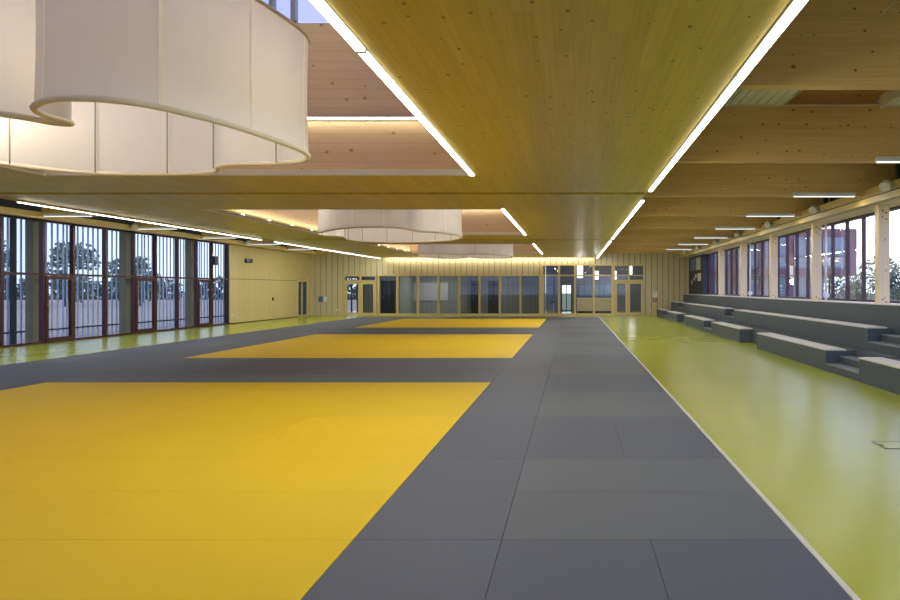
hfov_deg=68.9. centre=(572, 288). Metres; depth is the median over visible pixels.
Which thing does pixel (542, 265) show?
window
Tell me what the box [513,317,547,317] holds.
mat
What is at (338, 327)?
mat
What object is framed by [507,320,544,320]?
mat
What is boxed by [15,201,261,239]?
linear light
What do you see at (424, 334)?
mat
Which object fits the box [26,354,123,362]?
mat
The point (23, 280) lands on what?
hedge
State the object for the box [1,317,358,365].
edging
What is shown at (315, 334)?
mat
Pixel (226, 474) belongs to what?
mat
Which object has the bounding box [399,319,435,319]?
mat
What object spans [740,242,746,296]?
column
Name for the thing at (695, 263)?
window
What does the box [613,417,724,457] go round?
mat
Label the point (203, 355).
mat
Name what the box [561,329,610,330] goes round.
mat
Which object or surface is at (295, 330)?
mat
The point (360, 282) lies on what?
door
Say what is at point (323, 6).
linear light
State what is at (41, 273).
window
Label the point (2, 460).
mat
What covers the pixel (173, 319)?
sunscreen
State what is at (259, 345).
mat
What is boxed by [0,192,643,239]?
ceiling
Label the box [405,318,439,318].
mat
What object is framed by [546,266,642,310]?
wall
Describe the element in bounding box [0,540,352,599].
mat
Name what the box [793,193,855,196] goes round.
tube light
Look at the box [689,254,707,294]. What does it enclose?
wall
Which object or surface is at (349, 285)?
hedge
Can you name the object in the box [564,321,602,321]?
mat
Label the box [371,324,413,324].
mat
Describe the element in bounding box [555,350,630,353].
mat
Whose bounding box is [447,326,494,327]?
mat
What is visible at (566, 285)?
door
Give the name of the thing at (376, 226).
pendant lamp
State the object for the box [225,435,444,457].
mat
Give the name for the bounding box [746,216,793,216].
diffuser
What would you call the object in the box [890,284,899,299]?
shrub
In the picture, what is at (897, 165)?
post
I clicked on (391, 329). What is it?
mat
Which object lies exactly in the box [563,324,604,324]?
mat
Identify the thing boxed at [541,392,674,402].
mat
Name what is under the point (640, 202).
linear light
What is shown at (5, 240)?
leafy tree
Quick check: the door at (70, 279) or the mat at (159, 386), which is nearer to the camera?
the mat at (159, 386)
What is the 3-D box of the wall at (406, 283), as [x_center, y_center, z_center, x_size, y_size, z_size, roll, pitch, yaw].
[-10.992,0.162,42.175,0.100,3.100,3.650,0,0,0]
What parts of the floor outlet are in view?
lid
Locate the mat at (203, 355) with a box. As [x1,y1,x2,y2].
[186,354,280,357]
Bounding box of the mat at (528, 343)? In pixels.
[522,341,557,346]
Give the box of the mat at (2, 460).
[0,458,20,464]
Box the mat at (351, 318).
[344,318,368,319]
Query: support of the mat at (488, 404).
on the floor
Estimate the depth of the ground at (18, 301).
48.26 m
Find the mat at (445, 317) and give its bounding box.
[445,317,478,317]
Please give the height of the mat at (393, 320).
0.040 m
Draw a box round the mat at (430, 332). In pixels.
[427,332,481,333]
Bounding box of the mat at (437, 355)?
[431,354,514,357]
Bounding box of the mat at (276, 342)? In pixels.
[264,341,337,343]
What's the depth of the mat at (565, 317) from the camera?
36.88 m
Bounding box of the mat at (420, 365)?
[410,363,506,367]
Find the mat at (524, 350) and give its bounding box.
[516,347,555,353]
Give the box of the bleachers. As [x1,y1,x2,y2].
[657,294,899,394]
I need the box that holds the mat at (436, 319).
[436,319,471,319]
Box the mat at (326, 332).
[320,332,377,333]
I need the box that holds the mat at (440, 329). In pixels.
[437,329,488,330]
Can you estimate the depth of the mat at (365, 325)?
28.90 m
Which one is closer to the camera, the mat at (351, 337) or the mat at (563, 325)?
the mat at (351, 337)
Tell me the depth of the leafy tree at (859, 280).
70.83 m
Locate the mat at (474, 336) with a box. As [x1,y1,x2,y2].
[472,336,530,337]
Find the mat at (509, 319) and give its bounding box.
[509,319,545,319]
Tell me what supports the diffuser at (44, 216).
attached to the tube light at (44, 214)
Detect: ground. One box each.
[4,293,356,344]
[562,293,570,309]
[835,293,896,299]
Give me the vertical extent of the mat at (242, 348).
0.040 m
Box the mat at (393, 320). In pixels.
[393,320,430,320]
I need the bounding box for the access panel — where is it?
[652,303,655,313]
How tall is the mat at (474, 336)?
0.040 m
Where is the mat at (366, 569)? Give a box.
[301,540,500,599]
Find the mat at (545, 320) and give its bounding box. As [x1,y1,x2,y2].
[544,320,563,321]
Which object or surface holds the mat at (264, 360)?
on the floor
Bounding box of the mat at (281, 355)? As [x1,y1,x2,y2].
[268,354,358,357]
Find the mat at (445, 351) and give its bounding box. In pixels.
[439,350,518,353]
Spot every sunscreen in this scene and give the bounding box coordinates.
[4,218,66,344]
[66,225,144,337]
[144,235,201,329]
[201,242,223,323]
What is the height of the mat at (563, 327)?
0.040 m
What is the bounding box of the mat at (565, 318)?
[564,318,582,319]
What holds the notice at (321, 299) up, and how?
attached to the wall at (323, 269)
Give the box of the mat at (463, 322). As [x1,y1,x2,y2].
[463,322,502,322]
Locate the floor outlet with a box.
[872,441,899,448]
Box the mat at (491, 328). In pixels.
[491,328,537,328]
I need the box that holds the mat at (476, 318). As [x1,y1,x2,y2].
[476,318,510,318]
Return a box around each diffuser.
[44,216,91,216]
[678,244,707,244]
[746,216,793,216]
[794,196,854,196]
[876,161,899,162]
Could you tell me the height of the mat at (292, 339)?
0.040 m
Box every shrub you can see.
[850,280,874,298]
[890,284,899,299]
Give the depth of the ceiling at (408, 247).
35.10 m
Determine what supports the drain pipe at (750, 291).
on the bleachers
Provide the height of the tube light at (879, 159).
0.100 m
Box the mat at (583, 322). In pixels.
[583,322,603,323]
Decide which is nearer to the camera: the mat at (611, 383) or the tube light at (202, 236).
the mat at (611, 383)
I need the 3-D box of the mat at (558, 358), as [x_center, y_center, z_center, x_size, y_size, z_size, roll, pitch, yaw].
[0.020,1.692,15.400,0.988,0.040,1.998,0,0,0]
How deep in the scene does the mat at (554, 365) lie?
13.89 m
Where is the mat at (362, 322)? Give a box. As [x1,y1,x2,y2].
[356,322,381,323]
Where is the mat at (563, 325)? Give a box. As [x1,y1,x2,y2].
[563,325,605,325]
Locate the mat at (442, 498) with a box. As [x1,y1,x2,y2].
[354,458,524,540]
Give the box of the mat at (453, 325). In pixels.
[453,325,496,325]
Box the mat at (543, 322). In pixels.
[542,322,562,323]
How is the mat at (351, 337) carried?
on the floor
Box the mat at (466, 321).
[466,321,504,321]
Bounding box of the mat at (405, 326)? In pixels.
[400,326,449,327]
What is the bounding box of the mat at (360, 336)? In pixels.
[356,336,416,337]
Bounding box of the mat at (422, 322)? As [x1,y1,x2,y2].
[422,322,462,322]
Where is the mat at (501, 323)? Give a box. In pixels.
[501,323,541,323]
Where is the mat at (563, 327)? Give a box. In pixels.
[562,326,584,328]
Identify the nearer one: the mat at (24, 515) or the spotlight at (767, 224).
the mat at (24, 515)
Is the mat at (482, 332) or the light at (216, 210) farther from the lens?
the mat at (482, 332)
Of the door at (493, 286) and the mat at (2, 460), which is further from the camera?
the door at (493, 286)
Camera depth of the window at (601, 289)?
47.50 m
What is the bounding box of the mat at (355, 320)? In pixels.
[349,320,373,321]
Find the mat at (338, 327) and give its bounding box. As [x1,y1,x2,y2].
[325,326,359,328]
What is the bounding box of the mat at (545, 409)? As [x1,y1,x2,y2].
[537,403,687,416]
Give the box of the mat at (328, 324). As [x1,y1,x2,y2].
[321,324,349,325]
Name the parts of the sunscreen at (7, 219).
rail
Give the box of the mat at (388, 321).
[388,321,426,321]
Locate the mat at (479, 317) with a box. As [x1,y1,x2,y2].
[479,317,512,317]
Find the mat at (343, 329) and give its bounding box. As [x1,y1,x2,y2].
[337,329,390,330]
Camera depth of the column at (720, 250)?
30.66 m
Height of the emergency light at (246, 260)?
0.200 m
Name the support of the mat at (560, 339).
on the floor
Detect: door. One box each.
[45,276,73,342]
[136,278,155,332]
[198,279,211,326]
[297,275,308,316]
[343,275,376,315]
[381,280,395,312]
[471,280,477,312]
[488,280,498,312]
[562,285,571,310]
[613,265,644,315]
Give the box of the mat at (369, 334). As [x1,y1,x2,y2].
[365,334,423,335]
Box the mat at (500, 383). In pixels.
[483,375,547,391]
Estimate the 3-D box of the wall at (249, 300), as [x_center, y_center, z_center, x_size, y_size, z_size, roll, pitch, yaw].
[-16.560,-0.668,18.150,0.120,4.760,44.300,0,0,0]
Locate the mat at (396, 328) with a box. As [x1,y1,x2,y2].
[396,328,442,328]
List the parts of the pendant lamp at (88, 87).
rod, rod, rod, rod, rod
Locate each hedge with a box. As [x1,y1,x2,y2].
[4,278,24,299]
[49,276,184,299]
[200,276,222,299]
[347,278,356,299]
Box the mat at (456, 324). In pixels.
[456,324,498,324]
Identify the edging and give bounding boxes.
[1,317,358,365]
[599,317,860,599]
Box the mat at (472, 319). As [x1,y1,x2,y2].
[472,319,508,319]
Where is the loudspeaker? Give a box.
[211,256,217,264]
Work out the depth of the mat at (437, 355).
15.73 m
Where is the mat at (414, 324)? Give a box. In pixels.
[414,324,455,324]
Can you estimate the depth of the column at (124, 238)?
24.18 m
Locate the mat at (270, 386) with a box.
[239,382,378,391]
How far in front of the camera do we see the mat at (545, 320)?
32.41 m
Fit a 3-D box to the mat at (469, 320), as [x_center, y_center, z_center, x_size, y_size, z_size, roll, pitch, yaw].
[-4.435,1.692,33.900,1.978,0.040,0.998,0,0,0]
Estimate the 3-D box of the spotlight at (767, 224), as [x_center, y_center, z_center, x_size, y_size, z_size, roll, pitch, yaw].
[6.509,-2.131,21.293,0.294,0.256,0.236,0,0,-36]
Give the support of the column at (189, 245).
on the ground at (18, 301)
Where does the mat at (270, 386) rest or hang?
on the floor
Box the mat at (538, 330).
[535,329,560,331]
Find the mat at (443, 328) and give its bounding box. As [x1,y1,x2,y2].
[443,328,490,328]
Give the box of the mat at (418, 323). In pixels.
[418,323,458,323]
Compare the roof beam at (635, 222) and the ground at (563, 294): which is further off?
the ground at (563, 294)
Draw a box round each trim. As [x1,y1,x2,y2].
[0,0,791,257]
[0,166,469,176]
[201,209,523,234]
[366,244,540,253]
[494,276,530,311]
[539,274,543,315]
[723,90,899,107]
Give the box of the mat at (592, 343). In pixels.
[589,341,624,346]
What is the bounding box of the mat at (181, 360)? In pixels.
[158,358,262,362]
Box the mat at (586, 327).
[585,326,608,328]
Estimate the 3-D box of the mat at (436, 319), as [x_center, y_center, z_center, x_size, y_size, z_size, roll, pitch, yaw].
[-6.415,1.692,34.900,1.978,0.040,0.998,0,0,0]
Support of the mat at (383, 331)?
on the floor
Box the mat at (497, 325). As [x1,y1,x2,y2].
[497,325,540,325]
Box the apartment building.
[739,229,856,297]
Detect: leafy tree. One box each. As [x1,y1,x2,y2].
[4,240,5,292]
[47,242,101,305]
[108,256,165,305]
[108,260,158,302]
[824,276,844,297]
[838,273,866,297]
[858,255,899,299]
[890,267,899,299]
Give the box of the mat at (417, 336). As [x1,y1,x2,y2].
[414,336,473,337]
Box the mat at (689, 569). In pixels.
[651,540,851,599]
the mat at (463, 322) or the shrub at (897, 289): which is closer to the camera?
the mat at (463, 322)
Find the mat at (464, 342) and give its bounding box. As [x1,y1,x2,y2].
[460,341,526,343]
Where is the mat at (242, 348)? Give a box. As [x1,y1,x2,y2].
[231,347,311,349]
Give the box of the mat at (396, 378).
[382,375,496,381]
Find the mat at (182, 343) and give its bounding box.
[144,341,212,346]
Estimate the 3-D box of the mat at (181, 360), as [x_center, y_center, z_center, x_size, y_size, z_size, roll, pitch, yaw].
[-8.395,1.692,14.900,1.978,0.040,0.998,0,0,0]
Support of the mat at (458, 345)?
on the floor
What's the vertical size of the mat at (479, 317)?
0.040 m
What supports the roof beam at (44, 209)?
attached to the ceiling
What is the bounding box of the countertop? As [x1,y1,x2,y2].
[576,298,610,298]
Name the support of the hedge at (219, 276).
on the ground at (18, 301)
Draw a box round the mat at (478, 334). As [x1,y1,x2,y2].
[476,334,532,335]
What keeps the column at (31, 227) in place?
on the ground at (18, 301)
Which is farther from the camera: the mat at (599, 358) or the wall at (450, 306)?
the wall at (450, 306)
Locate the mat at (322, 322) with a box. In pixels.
[314,322,341,323]
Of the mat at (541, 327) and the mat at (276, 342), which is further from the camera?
the mat at (541, 327)
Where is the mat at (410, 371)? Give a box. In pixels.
[396,368,502,374]
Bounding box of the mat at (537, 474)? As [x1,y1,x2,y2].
[516,458,753,490]
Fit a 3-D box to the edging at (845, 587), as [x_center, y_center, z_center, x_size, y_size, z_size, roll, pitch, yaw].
[1.526,1.691,16.760,0.039,0.042,41.320,0,0,0]
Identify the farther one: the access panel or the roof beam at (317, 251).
the access panel
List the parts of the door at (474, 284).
frame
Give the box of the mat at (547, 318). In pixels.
[546,318,564,319]
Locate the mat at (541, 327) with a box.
[538,326,561,328]
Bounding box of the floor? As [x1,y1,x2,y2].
[0,311,899,599]
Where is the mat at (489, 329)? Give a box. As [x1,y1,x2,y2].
[487,329,536,330]
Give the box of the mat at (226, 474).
[157,458,423,491]
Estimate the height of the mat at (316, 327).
0.040 m
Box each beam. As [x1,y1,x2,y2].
[0,206,325,255]
[42,207,99,215]
[135,221,184,228]
[201,231,242,237]
[250,239,287,244]
[287,245,320,249]
[316,250,345,253]
[602,250,682,253]
[605,245,700,249]
[609,238,721,244]
[615,229,744,237]
[622,216,783,228]
[633,197,829,215]
[644,163,894,196]
[676,106,899,162]
[679,179,899,257]
[736,0,899,89]
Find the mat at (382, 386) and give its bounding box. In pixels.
[361,382,490,391]
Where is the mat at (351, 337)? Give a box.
[298,336,359,338]
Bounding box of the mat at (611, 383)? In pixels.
[600,375,665,391]
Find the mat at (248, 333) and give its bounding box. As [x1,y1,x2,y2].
[226,332,273,335]
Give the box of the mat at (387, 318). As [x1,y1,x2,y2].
[381,318,404,319]
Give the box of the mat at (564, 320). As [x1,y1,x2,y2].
[564,320,601,320]
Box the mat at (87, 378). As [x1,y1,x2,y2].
[51,375,187,381]
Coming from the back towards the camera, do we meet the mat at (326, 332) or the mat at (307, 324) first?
the mat at (307, 324)
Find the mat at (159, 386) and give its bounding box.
[117,382,267,391]
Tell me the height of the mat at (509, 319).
0.040 m
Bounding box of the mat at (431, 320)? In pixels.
[431,320,468,320]
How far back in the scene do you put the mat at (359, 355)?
15.73 m
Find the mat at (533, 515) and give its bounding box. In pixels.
[502,491,797,540]
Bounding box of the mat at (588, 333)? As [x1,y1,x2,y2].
[587,332,614,335]
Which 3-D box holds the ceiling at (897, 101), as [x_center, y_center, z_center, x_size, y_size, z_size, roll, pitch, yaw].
[6.510,-3.113,18.100,2.780,0.130,44.200,0,0,0]
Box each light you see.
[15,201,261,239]
[43,213,92,216]
[138,227,177,228]
[202,236,236,237]
[216,210,317,231]
[245,258,252,262]
[251,243,280,244]
[273,241,379,258]
[288,248,313,249]
[307,117,417,119]
[310,0,474,175]
[372,244,411,252]
[501,209,526,234]
[597,240,611,257]
[611,198,644,239]
[648,0,807,191]
[666,248,691,249]
[678,243,707,244]
[694,236,727,237]
[715,227,755,228]
[746,213,794,216]
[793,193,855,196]
[875,156,899,162]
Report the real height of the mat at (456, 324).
0.040 m
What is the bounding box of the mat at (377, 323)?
[377,323,417,323]
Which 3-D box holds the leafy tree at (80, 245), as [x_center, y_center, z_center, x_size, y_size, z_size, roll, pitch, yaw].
[-55.574,-1.627,70.333,5.096,7.190,5.583,0,0,12]
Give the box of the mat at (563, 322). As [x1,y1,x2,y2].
[563,322,583,323]
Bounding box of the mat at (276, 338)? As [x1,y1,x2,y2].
[250,336,303,340]
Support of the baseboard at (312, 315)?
attached to the wall at (323, 269)
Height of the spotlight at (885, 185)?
0.256 m
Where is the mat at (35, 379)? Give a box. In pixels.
[0,375,84,390]
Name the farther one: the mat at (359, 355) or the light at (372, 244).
the light at (372, 244)
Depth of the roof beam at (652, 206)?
18.67 m
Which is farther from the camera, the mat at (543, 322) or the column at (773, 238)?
the mat at (543, 322)
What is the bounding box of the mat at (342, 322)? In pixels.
[335,322,361,323]
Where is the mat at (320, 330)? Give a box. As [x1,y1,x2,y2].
[306,329,342,331]
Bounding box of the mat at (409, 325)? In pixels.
[409,325,452,325]
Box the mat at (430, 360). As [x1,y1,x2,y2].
[421,358,511,362]
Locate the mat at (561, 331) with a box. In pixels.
[561,331,611,331]
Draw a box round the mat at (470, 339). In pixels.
[466,338,528,340]
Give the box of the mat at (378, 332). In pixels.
[374,332,429,333]
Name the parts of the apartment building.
frame, frame, frame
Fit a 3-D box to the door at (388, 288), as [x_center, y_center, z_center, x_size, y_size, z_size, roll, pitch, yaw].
[-12.667,0.562,43.945,1.048,2.300,0.093,0,0,0]
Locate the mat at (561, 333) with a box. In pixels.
[560,332,586,335]
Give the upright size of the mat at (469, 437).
0.040 m
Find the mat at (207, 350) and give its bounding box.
[170,347,241,353]
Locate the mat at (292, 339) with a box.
[281,338,350,340]
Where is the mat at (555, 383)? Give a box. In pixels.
[544,375,604,391]
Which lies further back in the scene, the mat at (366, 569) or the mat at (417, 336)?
the mat at (417, 336)
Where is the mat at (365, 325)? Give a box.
[365,325,408,325]
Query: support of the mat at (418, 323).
on the floor
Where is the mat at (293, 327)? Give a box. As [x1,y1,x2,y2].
[277,326,314,328]
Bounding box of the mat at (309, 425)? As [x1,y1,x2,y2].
[272,417,459,434]
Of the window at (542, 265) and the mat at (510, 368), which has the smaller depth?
the mat at (510, 368)
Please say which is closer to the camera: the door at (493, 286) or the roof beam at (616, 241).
the roof beam at (616, 241)
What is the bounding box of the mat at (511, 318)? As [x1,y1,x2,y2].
[511,318,546,318]
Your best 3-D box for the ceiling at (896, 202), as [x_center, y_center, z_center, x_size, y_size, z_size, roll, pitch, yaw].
[7.255,-1.933,18.100,0.810,0.030,44.200,0,0,0]
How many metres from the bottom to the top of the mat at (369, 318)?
0.040 m
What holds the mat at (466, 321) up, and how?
on the floor
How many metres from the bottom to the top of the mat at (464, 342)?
0.040 m
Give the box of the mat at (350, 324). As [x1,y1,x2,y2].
[343,324,370,325]
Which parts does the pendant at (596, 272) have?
lamp shade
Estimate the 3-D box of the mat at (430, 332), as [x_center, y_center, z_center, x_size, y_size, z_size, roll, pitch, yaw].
[-4.435,1.692,23.900,1.978,0.040,0.998,0,0,0]
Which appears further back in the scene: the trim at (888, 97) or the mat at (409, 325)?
the mat at (409, 325)
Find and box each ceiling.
[0,0,789,191]
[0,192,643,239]
[231,210,520,231]
[274,240,608,257]
[380,244,538,251]
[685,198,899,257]
[724,90,888,103]
[876,98,899,103]
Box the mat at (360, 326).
[354,326,404,327]
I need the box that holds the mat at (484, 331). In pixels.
[484,331,534,331]
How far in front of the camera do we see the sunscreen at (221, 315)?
31.47 m
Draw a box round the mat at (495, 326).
[493,326,539,327]
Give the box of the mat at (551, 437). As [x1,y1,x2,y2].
[525,417,624,457]
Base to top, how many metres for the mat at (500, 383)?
0.040 m
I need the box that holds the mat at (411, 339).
[404,338,469,340]
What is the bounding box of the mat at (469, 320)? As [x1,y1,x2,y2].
[469,320,506,320]
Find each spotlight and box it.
[129,223,138,230]
[734,231,741,237]
[764,221,772,227]
[808,205,819,213]
[879,180,893,191]
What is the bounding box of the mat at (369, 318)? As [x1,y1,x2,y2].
[362,318,386,319]
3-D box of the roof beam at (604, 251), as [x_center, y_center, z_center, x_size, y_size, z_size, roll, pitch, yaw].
[4.515,-2.583,38.750,5.970,0.930,0.160,0,0,0]
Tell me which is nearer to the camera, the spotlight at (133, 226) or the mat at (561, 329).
the spotlight at (133, 226)
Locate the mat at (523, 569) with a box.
[485,540,667,599]
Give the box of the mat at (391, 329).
[387,329,439,330]
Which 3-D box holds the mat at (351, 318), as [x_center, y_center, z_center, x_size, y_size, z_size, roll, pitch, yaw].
[-11.860,1.692,35.400,0.988,0.040,1.998,0,0,0]
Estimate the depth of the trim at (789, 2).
14.32 m
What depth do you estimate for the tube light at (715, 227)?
22.59 m
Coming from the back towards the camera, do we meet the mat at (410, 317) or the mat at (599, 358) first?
the mat at (410, 317)
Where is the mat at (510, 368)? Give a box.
[498,363,551,374]
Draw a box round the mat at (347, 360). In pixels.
[333,358,428,362]
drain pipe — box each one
[748,243,751,296]
[823,223,829,299]
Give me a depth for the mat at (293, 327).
27.43 m
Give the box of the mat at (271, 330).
[255,329,293,331]
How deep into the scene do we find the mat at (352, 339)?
20.97 m
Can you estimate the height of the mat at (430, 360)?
0.040 m
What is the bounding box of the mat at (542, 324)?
[541,324,562,325]
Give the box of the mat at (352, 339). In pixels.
[343,338,410,340]
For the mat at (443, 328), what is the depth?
26.74 m
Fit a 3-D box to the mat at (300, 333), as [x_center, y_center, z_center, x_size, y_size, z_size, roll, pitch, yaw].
[-9.880,1.692,23.400,0.988,0.040,1.998,0,0,0]
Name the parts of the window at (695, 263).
pane, pane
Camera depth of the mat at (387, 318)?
35.07 m
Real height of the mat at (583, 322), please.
0.040 m
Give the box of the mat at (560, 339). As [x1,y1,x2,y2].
[558,338,619,340]
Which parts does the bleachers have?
seat, seat, seat, seat, seat, seat, seat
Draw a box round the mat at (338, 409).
[310,403,471,416]
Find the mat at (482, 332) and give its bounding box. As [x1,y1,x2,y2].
[480,332,534,333]
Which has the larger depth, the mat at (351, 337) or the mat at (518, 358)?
the mat at (351, 337)
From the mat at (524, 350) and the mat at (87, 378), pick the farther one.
the mat at (524, 350)
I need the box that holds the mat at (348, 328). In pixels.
[348,328,395,328]
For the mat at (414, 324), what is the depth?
29.71 m
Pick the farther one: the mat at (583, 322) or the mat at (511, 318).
the mat at (511, 318)
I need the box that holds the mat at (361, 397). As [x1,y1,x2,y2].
[338,392,481,402]
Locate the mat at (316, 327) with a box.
[301,326,336,328]
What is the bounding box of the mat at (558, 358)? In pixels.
[552,354,595,362]
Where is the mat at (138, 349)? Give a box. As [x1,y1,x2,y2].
[93,347,171,353]
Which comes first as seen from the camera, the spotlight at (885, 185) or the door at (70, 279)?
the spotlight at (885, 185)
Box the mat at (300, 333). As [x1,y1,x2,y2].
[281,332,325,335]
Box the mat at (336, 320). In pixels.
[329,320,354,321]
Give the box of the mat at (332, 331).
[332,331,382,331]
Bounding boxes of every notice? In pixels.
[318,296,327,302]
[697,273,700,280]
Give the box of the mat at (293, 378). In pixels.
[271,375,393,382]
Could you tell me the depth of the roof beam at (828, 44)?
6.67 m
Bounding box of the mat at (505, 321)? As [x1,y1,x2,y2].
[505,321,543,321]
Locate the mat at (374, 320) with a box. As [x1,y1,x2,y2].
[368,320,392,321]
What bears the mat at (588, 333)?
on the floor
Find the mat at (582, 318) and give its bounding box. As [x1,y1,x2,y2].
[582,318,600,319]
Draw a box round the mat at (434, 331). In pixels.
[434,331,483,331]
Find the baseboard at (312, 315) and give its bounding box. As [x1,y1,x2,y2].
[312,315,656,315]
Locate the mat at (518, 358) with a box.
[508,354,553,362]
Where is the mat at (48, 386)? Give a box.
[0,382,156,391]
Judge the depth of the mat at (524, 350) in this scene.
17.25 m
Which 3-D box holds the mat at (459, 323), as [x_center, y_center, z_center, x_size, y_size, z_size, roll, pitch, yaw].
[-4.435,1.692,30.900,1.978,0.040,0.998,0,0,0]
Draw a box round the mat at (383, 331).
[383,331,433,331]
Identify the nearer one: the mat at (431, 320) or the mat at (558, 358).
the mat at (558, 358)
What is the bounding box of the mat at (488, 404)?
[461,392,543,417]
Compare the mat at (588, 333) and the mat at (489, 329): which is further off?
the mat at (489, 329)
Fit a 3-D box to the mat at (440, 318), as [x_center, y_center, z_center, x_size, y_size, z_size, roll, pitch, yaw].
[-6.415,1.692,35.900,1.978,0.040,0.998,0,0,0]
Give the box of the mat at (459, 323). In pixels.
[459,323,500,323]
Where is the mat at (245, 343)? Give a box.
[213,341,275,346]
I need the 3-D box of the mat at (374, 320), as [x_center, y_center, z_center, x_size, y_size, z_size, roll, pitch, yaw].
[-9.880,1.692,33.400,0.988,0.040,1.998,0,0,0]
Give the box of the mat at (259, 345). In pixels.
[247,344,324,346]
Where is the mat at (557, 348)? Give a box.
[556,347,627,349]
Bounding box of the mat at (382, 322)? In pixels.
[382,322,421,322]
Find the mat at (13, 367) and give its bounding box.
[0,363,62,372]
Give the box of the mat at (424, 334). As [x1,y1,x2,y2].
[421,334,477,335]
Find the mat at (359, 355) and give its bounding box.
[349,354,436,357]
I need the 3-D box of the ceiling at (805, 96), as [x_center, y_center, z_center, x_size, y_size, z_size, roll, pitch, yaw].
[3.355,-3.693,18.100,3.650,1.290,44.200,0,0,0]
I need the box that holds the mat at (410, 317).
[410,317,444,317]
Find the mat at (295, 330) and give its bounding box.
[281,329,318,331]
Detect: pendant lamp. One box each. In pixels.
[0,0,310,175]
[317,210,462,242]
[417,244,513,258]
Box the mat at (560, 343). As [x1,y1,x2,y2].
[557,341,590,346]
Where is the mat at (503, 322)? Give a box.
[503,322,542,322]
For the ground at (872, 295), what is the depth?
156.60 m
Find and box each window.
[0,214,228,347]
[268,0,297,22]
[346,278,357,312]
[377,275,538,315]
[541,264,613,315]
[579,283,610,296]
[690,256,700,271]
[708,206,899,302]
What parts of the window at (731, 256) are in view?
pane, pane, pane, pane, pane, pane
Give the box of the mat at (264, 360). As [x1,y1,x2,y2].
[245,358,345,362]
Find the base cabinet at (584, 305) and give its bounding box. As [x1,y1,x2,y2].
[576,298,610,312]
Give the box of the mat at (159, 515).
[56,491,394,539]
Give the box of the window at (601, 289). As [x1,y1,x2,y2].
[579,283,610,296]
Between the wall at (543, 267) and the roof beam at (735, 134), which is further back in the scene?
the wall at (543, 267)
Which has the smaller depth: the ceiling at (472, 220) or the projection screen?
the ceiling at (472, 220)
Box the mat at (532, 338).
[528,336,558,340]
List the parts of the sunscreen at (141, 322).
rail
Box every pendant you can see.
[577,266,582,277]
[595,266,598,279]
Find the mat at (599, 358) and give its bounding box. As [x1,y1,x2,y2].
[593,354,639,362]
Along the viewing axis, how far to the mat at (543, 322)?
30.56 m
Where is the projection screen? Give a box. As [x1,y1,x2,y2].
[414,283,447,300]
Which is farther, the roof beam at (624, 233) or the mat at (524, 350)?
the roof beam at (624, 233)
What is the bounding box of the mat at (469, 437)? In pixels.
[425,417,535,458]
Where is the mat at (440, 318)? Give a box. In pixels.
[440,318,475,318]
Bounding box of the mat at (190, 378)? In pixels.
[161,375,290,381]
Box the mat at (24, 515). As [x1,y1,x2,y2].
[0,491,154,539]
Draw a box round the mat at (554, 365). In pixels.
[551,363,643,367]
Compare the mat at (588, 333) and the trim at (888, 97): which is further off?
the mat at (588, 333)
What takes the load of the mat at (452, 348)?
on the floor
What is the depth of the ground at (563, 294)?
96.45 m
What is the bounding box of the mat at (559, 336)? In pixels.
[559,336,616,337]
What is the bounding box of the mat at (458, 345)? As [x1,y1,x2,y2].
[454,344,523,346]
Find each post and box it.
[9,218,16,343]
[823,197,827,203]
[895,163,899,179]
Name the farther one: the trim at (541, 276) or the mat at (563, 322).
the trim at (541, 276)
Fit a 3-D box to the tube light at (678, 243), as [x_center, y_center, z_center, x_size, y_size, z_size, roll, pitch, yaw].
[5.740,-2.138,30.628,1.420,0.100,0.075,0,0,0]
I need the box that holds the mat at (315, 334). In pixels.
[309,334,368,335]
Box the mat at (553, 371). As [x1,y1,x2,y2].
[549,368,649,374]
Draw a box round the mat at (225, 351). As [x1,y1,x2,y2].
[208,350,297,353]
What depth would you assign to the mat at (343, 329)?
25.46 m
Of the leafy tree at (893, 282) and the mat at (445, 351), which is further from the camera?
the leafy tree at (893, 282)
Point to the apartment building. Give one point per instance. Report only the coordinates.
(839, 233)
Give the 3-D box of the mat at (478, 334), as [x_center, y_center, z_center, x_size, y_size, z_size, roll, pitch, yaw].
[-2.455,1.692,22.900,1.978,0.040,0.998,0,0,0]
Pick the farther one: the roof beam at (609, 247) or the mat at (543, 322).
the roof beam at (609, 247)
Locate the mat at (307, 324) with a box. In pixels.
[300,324,327,325]
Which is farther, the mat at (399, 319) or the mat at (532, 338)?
the mat at (399, 319)
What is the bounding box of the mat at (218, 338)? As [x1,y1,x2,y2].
[189,336,246,340]
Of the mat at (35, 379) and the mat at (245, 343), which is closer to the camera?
the mat at (35, 379)
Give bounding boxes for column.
[25,220,38,342]
[119,232,129,333]
[185,240,193,326]
[718,248,723,295]
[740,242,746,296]
[769,234,777,297]
[811,223,821,299]
[875,205,889,302]
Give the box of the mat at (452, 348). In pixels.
[447,347,520,349]
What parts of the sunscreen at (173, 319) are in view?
rail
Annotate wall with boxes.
[0,198,309,323]
[221,23,461,167]
[310,250,688,315]
[345,266,545,312]
[399,276,413,312]
[461,276,468,312]
[543,267,544,312]
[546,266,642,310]
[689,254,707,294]
[830,197,842,201]
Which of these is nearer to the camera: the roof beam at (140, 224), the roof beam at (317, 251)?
the roof beam at (140, 224)
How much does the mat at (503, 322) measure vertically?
0.040 m
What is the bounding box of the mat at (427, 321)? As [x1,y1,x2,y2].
[427,321,465,321]
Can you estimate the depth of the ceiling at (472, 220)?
22.80 m
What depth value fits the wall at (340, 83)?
10.80 m
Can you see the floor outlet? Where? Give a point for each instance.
(885, 444)
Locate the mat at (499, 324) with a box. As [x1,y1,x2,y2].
[499,324,541,324]
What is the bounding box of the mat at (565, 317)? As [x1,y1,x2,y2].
[565,317,598,317]

